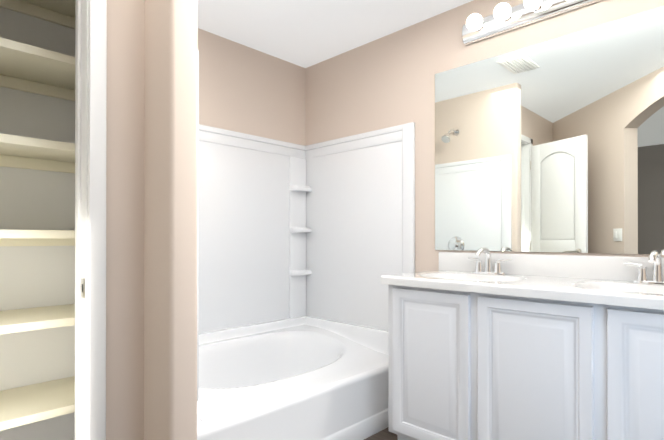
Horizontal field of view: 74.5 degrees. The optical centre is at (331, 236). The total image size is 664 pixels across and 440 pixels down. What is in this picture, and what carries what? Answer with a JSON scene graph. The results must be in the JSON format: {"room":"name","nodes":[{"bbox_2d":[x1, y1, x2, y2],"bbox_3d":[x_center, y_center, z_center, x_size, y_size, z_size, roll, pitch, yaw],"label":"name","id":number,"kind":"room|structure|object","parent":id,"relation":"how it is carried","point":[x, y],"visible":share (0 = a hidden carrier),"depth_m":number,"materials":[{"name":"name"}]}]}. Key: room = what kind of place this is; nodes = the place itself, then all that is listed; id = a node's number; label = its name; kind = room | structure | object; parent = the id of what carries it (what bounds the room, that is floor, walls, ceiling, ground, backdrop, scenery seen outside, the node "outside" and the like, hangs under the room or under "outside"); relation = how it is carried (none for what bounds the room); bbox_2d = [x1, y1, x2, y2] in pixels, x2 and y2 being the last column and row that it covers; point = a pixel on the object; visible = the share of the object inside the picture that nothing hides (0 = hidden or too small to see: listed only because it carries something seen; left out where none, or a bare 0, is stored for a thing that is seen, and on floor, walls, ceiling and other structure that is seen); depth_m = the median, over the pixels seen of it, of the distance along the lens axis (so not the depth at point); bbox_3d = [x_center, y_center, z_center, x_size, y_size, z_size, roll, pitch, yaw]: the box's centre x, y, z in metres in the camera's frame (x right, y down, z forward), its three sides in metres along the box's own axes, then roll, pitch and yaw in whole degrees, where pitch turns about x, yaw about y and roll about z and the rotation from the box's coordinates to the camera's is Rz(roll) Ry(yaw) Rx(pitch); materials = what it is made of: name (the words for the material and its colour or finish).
{"room":"bathroom","nodes":[
{"label":"bathroom","id":0,"kind":"room"},
{"bbox_2d":[0,0,663,439],"bbox_3d":[0.234,-0.132,-0.799,6.840,2.440,5.720,0,0,44],"label":"wall","id":1,"kind":"structure","parent":0,"point":[154,46],"depth_m":2.02,"materials":[{"name":"paint"}]},
{"bbox_2d":[0,376,74,430],"bbox_3d":[-1.493,0.732,1.687,0.418,0.070,1.061,0,0,44],"label":"closet shelf","id":2,"kind":"object","parent":1,"relation":"attached to","point":[25,405],"depth_m":1.84,"materials":[{"name":"beige paint"}]},
{"bbox_2d":[0,304,74,334],"bbox_3d":[-1.493,0.370,1.688,0.418,0.070,1.061,0,0,44],"label":"closet shelf","id":3,"kind":"object","parent":1,"relation":"attached to","point":[26,319],"depth_m":1.80,"materials":[{"name":"beige paint"}]},
{"bbox_2d":[0,229,74,245],"bbox_3d":[-1.493,0.008,1.689,0.418,0.070,1.061,0,0,44],"label":"closet shelf","id":4,"kind":"object","parent":1,"relation":"attached to","point":[37,237],"depth_m":1.82,"materials":[{"name":"beige paint"}]},
{"bbox_2d":[0,133,74,172],"bbox_3d":[-1.493,-0.354,1.690,0.418,0.070,1.061,0,0,44],"label":"closet shelf","id":5,"kind":"object","parent":1,"relation":"attached to","point":[22,152],"depth_m":1.97,"materials":[{"name":"beige paint"}]},
{"bbox_2d":[0,37,74,100],"bbox_3d":[-1.493,-0.716,1.692,0.418,0.070,1.061,0,0,44],"label":"closet shelf","id":6,"kind":"object","parent":1,"relation":"attached to","point":[31,69],"depth_m":1.93,"materials":[{"name":"beige paint"}]},
{"bbox_2d":[0,0,75,28],"bbox_3d":[-1.493,-1.078,1.693,0.418,0.070,1.061,0,0,44],"label":"closet shelf","id":7,"kind":"object","parent":1,"relation":"attached to","point":[61,12],"depth_m":2.07,"materials":[{"name":"beige paint"}]},
{"bbox_2d":[75,0,106,439],"bbox_3d":[-1.129,0.026,1.399,0.151,2.139,0.713,0,0,44],"label":"door frame","id":8,"kind":"structure","parent":1,"relation":"attached to","point":[90,195],"depth_m":1.58,"materials":[{"name":"white paint"}]},
{"bbox_2d":[462,0,600,44],"bbox_3d":[1.152,-1.160,2.033,1.220,0.124,0.148,0,0,44],"label":"vanity light bar","id":9,"kind":"object","parent":1,"relation":"attached to","point":[503,18],"visible":1,"depth_m":2.26,"materials":[{"name":"white glass"}]},
{"bbox_2d":[435,6,663,254],"bbox_3d":[1.156,-0.454,2.125,1.486,1.063,0.006,0,0,44],"label":"mirror","id":10,"kind":"object","parent":1,"relation":"attached to","point":[555,145],"visible":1,"depth_m":2.15,"materials":[{"name":"clear glass"}]},
{"bbox_2d":[197,0,472,67],"bbox_3d":[0.234,-1.392,-0.794,6.840,0.080,5.720,0,0,44],"label":"ceiling","id":11,"kind":"structure","parent":0,"point":[305,33],"depth_m":2.72,"materials":[{"name":"grey paint"}]},
{"bbox_2d":[364,427,397,439],"bbox_3d":[0.234,1.118,-0.803,6.840,0.060,5.720,0,0,44],"label":"floor","id":12,"kind":"structure","parent":0,"point":[385,434],"depth_m":2.40,"materials":[{"name":"tile"}]},
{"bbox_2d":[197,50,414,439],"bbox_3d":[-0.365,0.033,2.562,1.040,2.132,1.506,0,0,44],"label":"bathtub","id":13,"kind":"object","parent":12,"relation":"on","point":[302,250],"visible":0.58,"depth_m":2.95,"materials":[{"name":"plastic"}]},
{"bbox_2d":[381,248,663,439],"bbox_3d":[0.959,0.576,1.915,1.430,1.041,0.575,0,0,44],"label":"bathroom vanity","id":14,"kind":"object","parent":12,"relation":"on","point":[486,345],"visible":1,"depth_m":1.80,"materials":[{"name":"white paint"}]}
]}

